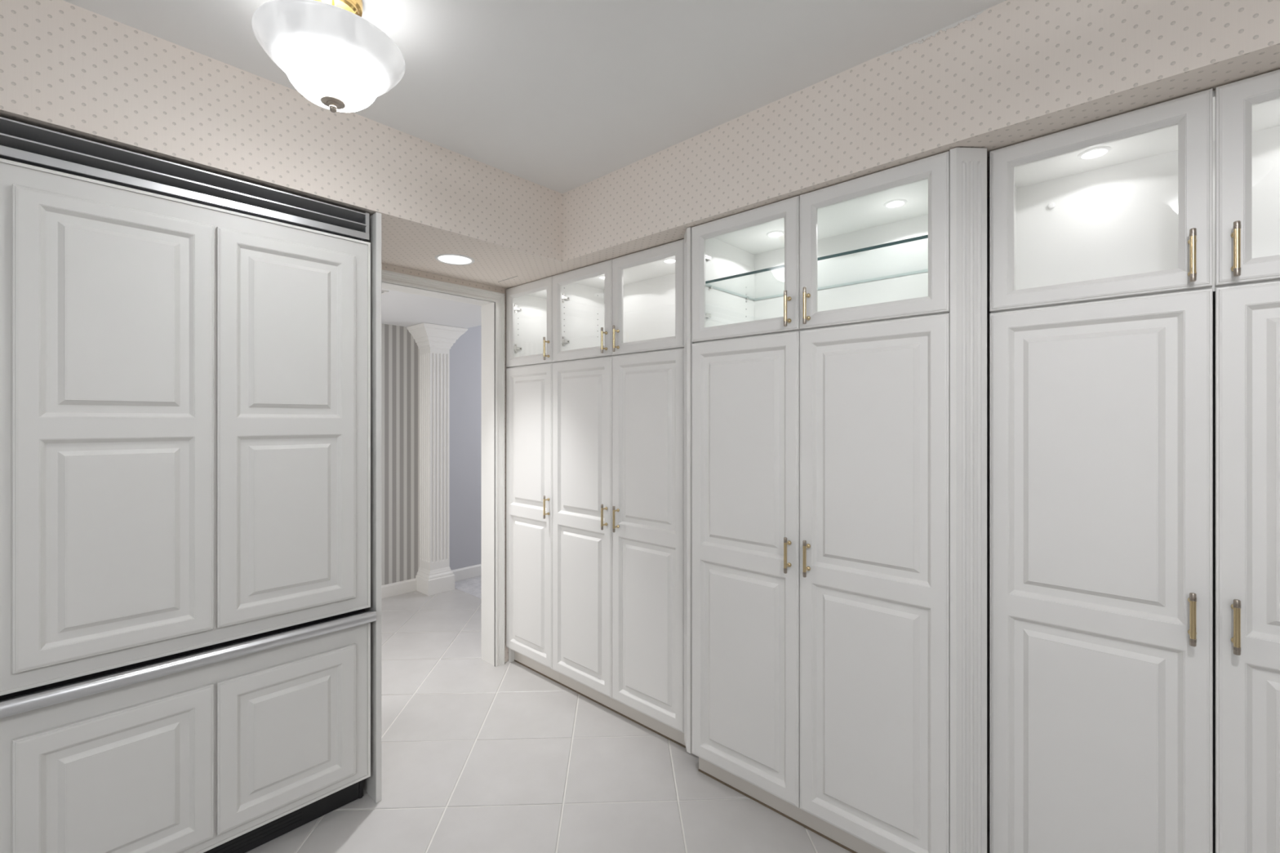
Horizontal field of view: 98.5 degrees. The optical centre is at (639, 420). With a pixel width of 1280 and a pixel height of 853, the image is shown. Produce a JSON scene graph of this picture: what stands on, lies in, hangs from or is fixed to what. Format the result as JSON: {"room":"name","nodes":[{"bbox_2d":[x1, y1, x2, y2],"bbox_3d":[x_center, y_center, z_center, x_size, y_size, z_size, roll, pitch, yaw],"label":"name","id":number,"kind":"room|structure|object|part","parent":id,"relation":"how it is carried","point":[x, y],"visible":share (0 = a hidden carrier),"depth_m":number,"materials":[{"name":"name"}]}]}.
{"room":"food storage area","nodes":[
{"label":"food storage area","id":0,"kind":"room"},
{"bbox_2d":[381,323,481,585],"bbox_3d":[-1.742,0.080,4.665,0.115,2.600,3.900,0,0,43],"label":"wall","id":1,"kind":"structure","parent":0,"point":[400,352],"depth_m":4.49,"materials":[{"name":"paint"}]},
{"bbox_2d":[381,577,416,598],"bbox_3d":[-2.416,1.331,3.837,0.016,0.098,1.770,0,0,43],"label":"baseboard","id":2,"kind":"structure","parent":1,"relation":"attached to","point":[409,585],"depth_m":4.37,"materials":[{"name":"paint"}]},
{"bbox_2d":[451,564,481,582],"bbox_3d":[-1.054,1.330,5.316,0.016,0.100,1.810,0,0,43],"label":"baseboard","id":3,"kind":"structure","parent":1,"relation":"attached to","point":[475,571],"depth_m":4.82,"materials":[{"name":"paint"}]},
{"bbox_2d":[381,288,481,328],"bbox_3d":[-1.759,-0.814,3.426,1.570,0.120,2.055,0,0,43],"label":"ceiling","id":4,"kind":"structure","parent":0,"point":[397,308],"depth_m":3.84,"materials":[{"name":"paint"}]},
{"bbox_2d":[381,289,388,294],"bbox_3d":[-1.587,-0.751,3.162,0.120,0.006,0.240,0,0,43],"label":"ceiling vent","id":5,"kind":"object","parent":4,"relation":"in","point":[383,291],"visible":0.21,"depth_m":3.21,"materials":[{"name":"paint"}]},
{"bbox_2d":[381,262,508,662],"bbox_3d":[-2.033,0.213,1.874,0.130,2.334,4.600,0,0,43],"label":"wall","id":6,"kind":"structure","parent":0,"point":[384,266],"depth_m":3.12,"materials":[{"name":"paper"}]},
{"bbox_2d":[381,281,495,666],"bbox_3d":[-1.127,0.348,2.857,0.146,2.064,0.815,0,0,43],"label":"trim","id":7,"kind":"structure","parent":6,"relation":"attached to","point":[488,308],"depth_m":3.13,"materials":[{"name":"paint"}]},
{"bbox_2d":[381,269,504,666],"bbox_3d":[-1.072,0.330,2.806,0.020,2.100,0.887,0,0,43],"label":"trim","id":8,"kind":"structure","parent":6,"relation":"attached to","point":[388,277],"depth_m":3.10,"materials":[{"name":"paint"}]},
{"bbox_2d":[63,0,1006,193],"bbox_3d":[-0.121,-1.127,0.112,5.330,0.100,4.600,0,0,43],"label":"ceiling","id":9,"kind":"structure","parent":0,"point":[562,96],"depth_m":1.64,"materials":[{"name":"paint"}]},
{"bbox_2d":[251,0,405,112],"bbox_3d":[-0.778,-0.929,1.398,0.338,0.295,0.338,0,0,20],"label":"ceiling light","id":10,"kind":"object","parent":9,"relation":"attached to","point":[337,59],"visible":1,"depth_m":1.32,"materials":[{"name":"white glass"}]},
{"bbox_2d":[245,575,989,852],"bbox_3d":[-0.055,1.410,1.342,6.900,0.060,6.500,0,0,43],"label":"floor","id":11,"kind":"structure","parent":0,"point":[477,756],"depth_m":2.14,"materials":[{"name":"white tile"}]},
{"bbox_2d":[0,116,376,852],"bbox_3d":[-1.485,0.314,1.846,0.644,2.124,0.916,0,0,43],"label":"refrigerator","id":12,"kind":"object","parent":11,"relation":"on","point":[185,351],"visible":1,"depth_m":1.58,"materials":[{"name":"grey wood"}]},
{"bbox_3d":[-1.408,0.021,1.502,0.017,1.203,0.396,0,0,43],"label":"overlay panel","id":13,"kind":"part","parent":12,"relation":"part of","materials":[{"name":"paint"}]},
{"bbox_3d":[-1.408,1.014,1.502,0.017,0.457,0.396,0,0,43],"label":"overlay panel","id":14,"kind":"part","parent":12,"relation":"part of","materials":[{"name":"paint"}]},
{"bbox_3d":[-1.289,0.998,1.664,0.036,0.564,0.906,0,0,43],"label":"freezer drawer","id":15,"kind":"part","parent":12,"relation":"part of","materials":[{"name":"paint"}]},
{"bbox_3d":[-1.268,0.699,1.646,0.054,0.037,0.916,0,0,43],"label":"handle","id":16,"kind":"part","parent":12,"relation":"part of","materials":[{"name":"silver metal"}]},
{"bbox_3d":[-1.135,0.021,1.799,0.017,1.203,0.392,0,0,43],"label":"overlay panel","id":17,"kind":"part","parent":12,"relation":"part of","materials":[{"name":"paint"}]},
{"bbox_3d":[-1.135,1.014,1.799,0.017,0.457,0.392,0,0,43],"label":"overlay panel","id":18,"kind":"part","parent":12,"relation":"part of","materials":[{"name":"paint"}]},
{"bbox_2d":[363,212,381,803],"bbox_3d":[-1.182,0.314,2.215,0.645,2.132,0.020,0,0,43],"label":"end panel","id":19,"kind":"object","parent":11,"relation":"on","point":[371,784],"visible":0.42,"depth_m":2.00,"materials":[{"name":"paint"}]},
{"bbox_2d":[406,322,467,595],"bbox_3d":[-1.641,0.314,4.475,0.291,2.132,0.377,0,0,43],"label":"column","id":20,"kind":"structure","parent":11,"relation":"on","point":[434,575],"depth_m":4.45,"materials":[{"name":"paint"}]},
{"bbox_2d":[506,275,559,684],"bbox_3d":[-0.502,0.315,3.119,0.424,2.131,0.394,0,0,43],"label":"tall cabinet","id":21,"kind":"object","parent":11,"relation":"on","point":[529,306],"visible":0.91,"depth_m":3.01,"materials":[{"name":"paint"}]},
{"bbox_3d":[-0.632,0.315,3.277,0.018,2.131,0.336,0,0,43],"label":"panel","id":22,"kind":"part","parent":21,"relation":"part of","materials":[{"name":"white wood"}]},
{"bbox_3d":[-0.605,0.496,3.008,0.420,1.590,0.020,0,0,43],"label":"door","id":23,"kind":"part","parent":21,"relation":"part of","materials":[{"name":"paint"}]},
{"bbox_3d":[-0.605,-0.527,3.008,0.420,0.446,0.020,0,0,43],"label":"glass door","id":24,"kind":"part","parent":21,"relation":"part of","materials":[{"name":"paint"}]},
{"bbox_2d":[510,362,553,368],"bbox_3d":[-0.485,-0.302,3.138,0.388,0.016,0.330,0,0,43],"label":"shelf","id":25,"kind":"object","parent":21,"relation":"attached to","point":[519,366],"depth_m":3.00,"materials":[{"name":"white wood"}]},
{"bbox_3d":[-0.485,-0.744,3.138,0.388,0.015,0.330,0,0,43],"label":"panel","id":26,"kind":"part","parent":21,"relation":"part of","materials":[{"name":"white wood"}]},
{"bbox_3d":[-0.486,-0.372,2.860,0.015,0.119,0.036,0,0,43],"label":"handle","id":27,"kind":"part","parent":21,"relation":"part of","materials":[{"name":"gold metal"}]},
{"bbox_3d":[-0.486,0.448,2.860,0.015,0.119,0.036,0,0,43],"label":"handle","id":28,"kind":"part","parent":21,"relation":"part of","materials":[{"name":"gold metal"}]},
{"bbox_2d":[552,239,685,748],"bbox_3d":[-0.028,0.315,2.681,0.866,2.131,0.394,0,0,43],"label":"tall cabinet","id":29,"kind":"object","parent":11,"relation":"on","point":[618,323],"visible":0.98,"depth_m":2.55,"materials":[{"name":"paint"}]},
{"bbox_3d":[-0.320,0.265,2.990,0.018,2.031,0.336,0,0,43],"label":"panel","id":30,"kind":"part","parent":29,"relation":"part of","materials":[{"name":"white wood"}]},
{"bbox_3d":[-0.288,0.496,2.716,0.438,1.590,0.020,0,0,43],"label":"door","id":31,"kind":"part","parent":29,"relation":"part of","materials":[{"name":"paint"}]},
{"bbox_3d":[-0.288,-0.527,2.716,0.438,0.446,0.020,0,0,43],"label":"glass door","id":32,"kind":"part","parent":29,"relation":"part of","materials":[{"name":"paint"}]},
{"bbox_2d":[597,275,604,279],"bbox_3d":[-0.181,-0.734,2.832,0.073,0.004,0.073,0,0,43],"label":"puck light","id":33,"kind":"object","parent":29,"relation":"on","point":[602,277],"depth_m":2.82,"materials":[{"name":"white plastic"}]},
{"bbox_3d":[-0.168,-0.372,2.567,0.015,0.119,0.036,0,0,43],"label":"handle","id":34,"kind":"part","parent":29,"relation":"part of","materials":[{"name":"gold metal"}]},
{"bbox_3d":[-0.168,0.448,2.567,0.015,0.119,0.036,0,0,43],"label":"handle","id":35,"kind":"part","parent":29,"relation":"part of","materials":[{"name":"gold metal"}]},
{"bbox_3d":[-0.111,-0.372,2.514,0.015,0.119,0.036,0,0,43],"label":"handle","id":36,"kind":"part","parent":29,"relation":"part of","materials":[{"name":"gold metal"}]},
{"bbox_3d":[-0.111,0.448,2.514,0.015,0.119,0.036,0,0,43],"label":"handle","id":37,"kind":"part","parent":29,"relation":"part of","materials":[{"name":"gold metal"}]},
{"bbox_2d":[557,347,684,362],"bbox_3d":[-0.010,-0.302,2.700,0.830,0.016,0.330,0,0,43],"label":"shelf","id":38,"kind":"object","parent":29,"relation":"attached to","point":[642,352],"depth_m":2.55,"materials":[{"name":"white wood"}]},
{"bbox_3d":[-0.010,-0.744,2.700,0.830,0.015,0.330,0,0,43],"label":"panel","id":39,"kind":"part","parent":29,"relation":"part of","materials":[{"name":"white wood"}]},
{"bbox_3d":[0.104,0.256,2.824,0.830,2.013,0.006,0,0,43],"label":"panel","id":40,"kind":"part","parent":29,"relation":"part of","materials":[{"name":"white wood"}]},
{"bbox_3d":[0.032,-0.527,2.421,0.426,0.446,0.020,0,0,43],"label":"glass door","id":41,"kind":"part","parent":29,"relation":"part of","materials":[{"name":"paint"}]},
{"bbox_3d":[0.032,0.496,2.421,0.426,1.590,0.020,0,0,43],"label":"door","id":42,"kind":"part","parent":29,"relation":"part of","materials":[{"name":"paint"}]},
{"bbox_2d":[662,257,675,263],"bbox_3d":[0.139,-0.734,2.537,0.073,0.004,0.073,0,0,43],"label":"puck light","id":43,"kind":"object","parent":29,"relation":"on","point":[668,260],"depth_m":2.54,"materials":[{"name":"white plastic"}]},
{"bbox_2d":[691,151,950,852],"bbox_3d":[0.665,0.315,1.984,0.896,2.131,0.481,0,0,43],"label":"tall cabinet","id":44,"kind":"object","parent":11,"relation":"on","point":[820,419],"visible":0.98,"depth_m":1.81,"materials":[{"name":"paint"}]},
{"bbox_2d":[684,226,693,753],"bbox_3d":[0.194,0.270,2.195,0.077,2.042,0.081,0,0,43],"label":"filler panel","id":45,"kind":"object","parent":44,"relation":"attached to","point":[687,236],"visible":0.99,"depth_m":2.15,"materials":[{"name":"paint"}]},
{"bbox_3d":[0.361,0.265,2.303,0.018,2.031,0.424,0,0,43],"label":"panel","id":46,"kind":"part","parent":44,"relation":"part of","materials":[{"name":"white wood"}]},
{"bbox_3d":[0.368,0.496,1.993,0.447,1.590,0.020,0,0,43],"label":"door","id":47,"kind":"part","parent":44,"relation":"part of","materials":[{"name":"paint"}]},
{"bbox_3d":[0.368,-0.527,1.993,0.447,0.446,0.020,0,0,43],"label":"glass door","id":48,"kind":"part","parent":44,"relation":"part of","materials":[{"name":"paint"}]},
{"bbox_2d":[766,230,784,237],"bbox_3d":[0.534,-0.734,2.173,0.073,0.004,0.073,0,0,43],"label":"puck light","id":49,"kind":"object","parent":44,"relation":"on","point":[770,233],"depth_m":2.17,"materials":[{"name":"white plastic"}]},
{"bbox_3d":[0.491,-0.372,1.842,0.015,0.119,0.036,0,0,43],"label":"handle","id":50,"kind":"part","parent":44,"relation":"part of","materials":[{"name":"gold metal"}]},
{"bbox_3d":[0.491,0.448,1.842,0.015,0.119,0.036,0,0,43],"label":"handle","id":51,"kind":"part","parent":44,"relation":"part of","materials":[{"name":"gold metal"}]},
{"bbox_3d":[0.541,-0.372,1.796,0.015,0.119,0.036,0,0,43],"label":"handle","id":52,"kind":"part","parent":44,"relation":"part of","materials":[{"name":"gold metal"}]},
{"bbox_3d":[0.541,0.448,1.796,0.015,0.119,0.036,0,0,43],"label":"handle","id":53,"kind":"part","parent":44,"relation":"part of","materials":[{"name":"gold metal"}]},
{"bbox_2d":[705,234,928,300],"bbox_3d":[0.689,-0.536,2.010,0.855,0.010,0.395,0,0,43],"label":"glass shelf","id":54,"kind":"object","parent":44,"relation":"in","point":[923,237],"visible":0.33,"depth_m":2.02,"materials":[{"name":"teal"}]},
{"bbox_2d":[697,312,943,342],"bbox_3d":[0.682,-0.302,2.003,0.860,0.016,0.418,0,0,43],"label":"shelf","id":55,"kind":"object","parent":44,"relation":"attached to","point":[798,330],"depth_m":1.81,"materials":[{"name":"white wood"}]},
{"bbox_3d":[0.682,-0.744,2.003,0.860,0.015,0.418,0,0,43],"label":"panel","id":56,"kind":"part","parent":44,"relation":"part of","materials":[{"name":"white wood"}]},
{"bbox_3d":[0.826,0.256,2.159,0.860,2.013,0.006,0,0,43],"label":"panel","id":57,"kind":"part","parent":44,"relation":"part of","materials":[{"name":"white wood"}]},
{"bbox_3d":[0.699,-0.527,1.688,0.446,0.446,0.020,0,0,43],"label":"glass door","id":58,"kind":"part","parent":44,"relation":"part of","materials":[{"name":"paint"}]},
{"bbox_3d":[0.699,0.496,1.688,0.446,1.590,0.020,0,0,43],"label":"door","id":59,"kind":"part","parent":44,"relation":"part of","materials":[{"name":"paint"}]},
{"bbox_2d":[883,199,906,208],"bbox_3d":[0.865,-0.734,1.869,0.073,0.004,0.073,0,0,43],"label":"puck light","id":60,"kind":"object","parent":44,"relation":"on","point":[888,203],"depth_m":1.87,"materials":[{"name":"white plastic"}]},
{"bbox_2d":[950,147,986,852],"bbox_3d":[0.914,0.270,1.532,0.077,2.042,0.081,0,0,43],"label":"fluted pilaster","id":61,"kind":"object","parent":44,"relation":"attached to","point":[968,166],"visible":1,"depth_m":1.52,"materials":[{"name":"paint"}]},
{"bbox_2d":[989,69,1279,852],"bbox_3d":[1.384,0.315,1.342,0.870,2.131,0.351,0,0,43],"label":"tall cabinet","id":62,"kind":"object","parent":11,"relation":"on","point":[1135,255],"visible":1,"depth_m":1.35,"materials":[{"name":"paint"}]},
{"bbox_3d":[1.090,0.265,1.651,0.018,2.031,0.294,0,0,43],"label":"panel","id":63,"kind":"part","parent":62,"relation":"part of","materials":[{"name":"white wood"}]},
{"bbox_2d":[1077,146,1111,159],"bbox_3d":[1.248,-0.734,1.516,0.073,0.004,0.073,0,0,43],"label":"puck light","id":64,"kind":"object","parent":62,"relation":"on","point":[1096,152],"depth_m":1.51,"materials":[{"name":"white plastic"}]},
{"bbox_3d":[1.136,-0.527,1.394,0.432,0.446,0.020,0,0,43],"label":"glass door","id":65,"kind":"part","parent":62,"relation":"part of","materials":[{"name":"paint"}]},
{"bbox_3d":[1.136,0.496,1.394,0.432,1.590,0.020,0,0,43],"label":"door","id":66,"kind":"part","parent":62,"relation":"part of","materials":[{"name":"paint"}]},
{"bbox_2d":[997,279,1279,312],"bbox_3d":[1.401,-0.302,1.361,0.834,0.016,0.288,0,0,43],"label":"shelf","id":67,"kind":"object","parent":62,"relation":"attached to","point":[1214,286],"depth_m":1.33,"materials":[{"name":"white wood"}]},
{"bbox_3d":[1.401,-0.744,1.361,0.834,0.015,0.288,0,0,43],"label":"panel","id":68,"kind":"part","parent":62,"relation":"part of","materials":[{"name":"white wood"}]},
{"bbox_3d":[1.251,-0.372,1.250,0.015,0.119,0.036,0,0,43],"label":"handle","id":69,"kind":"part","parent":62,"relation":"part of","materials":[{"name":"gold metal"}]},
{"bbox_3d":[1.251,0.448,1.250,0.015,0.119,0.036,0,0,43],"label":"handle","id":70,"kind":"part","parent":62,"relation":"part of","materials":[{"name":"gold metal"}]},
{"bbox_3d":[1.301,-0.372,1.204,0.015,0.119,0.036,0,0,43],"label":"handle","id":71,"kind":"part","parent":62,"relation":"part of","materials":[{"name":"gold metal"}]},
{"bbox_3d":[1.301,0.448,1.204,0.015,0.119,0.036,0,0,43],"label":"handle","id":72,"kind":"part","parent":62,"relation":"part of","materials":[{"name":"gold metal"}]},
{"bbox_3d":[1.457,-0.527,1.099,0.432,0.446,0.020,0,0,43],"label":"glass door","id":73,"kind":"part","parent":62,"relation":"part of","materials":[{"name":"paint"}]},
{"bbox_3d":[1.457,0.496,1.099,0.432,1.590,0.020,0,0,43],"label":"door","id":74,"kind":"part","parent":62,"relation":"part of","materials":[{"name":"paint"}]},
{"bbox_2d":[0,0,1279,288],"bbox_3d":[-0.121,-0.915,0.016,5.200,0.323,4.460,0,0,43],"label":"wall","id":75,"kind":"structure","parent":0,"point":[1008,73],"depth_m":1.62,"materials":[{"name":"paper"}]},
{"bbox_2d":[434,253,475,265],"bbox_3d":[-0.866,-0.785,2.580,0.178,0.071,0.178,0,0,43],"label":"recessed light","id":76,"kind":"object","parent":75,"relation":"in","point":[450,259],"visible":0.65,"depth_m":2.64,"materials":[{"name":"white plastic"}]},
{"bbox_2d":[986,196,990,831],"bbox_3d":[1.438,0.151,1.708,5.200,2.457,0.140,0,0,43],"label":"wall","id":77,"kind":"structure","parent":0,"point":[988,197],"depth_m":1.86,"materials":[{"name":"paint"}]}
]}

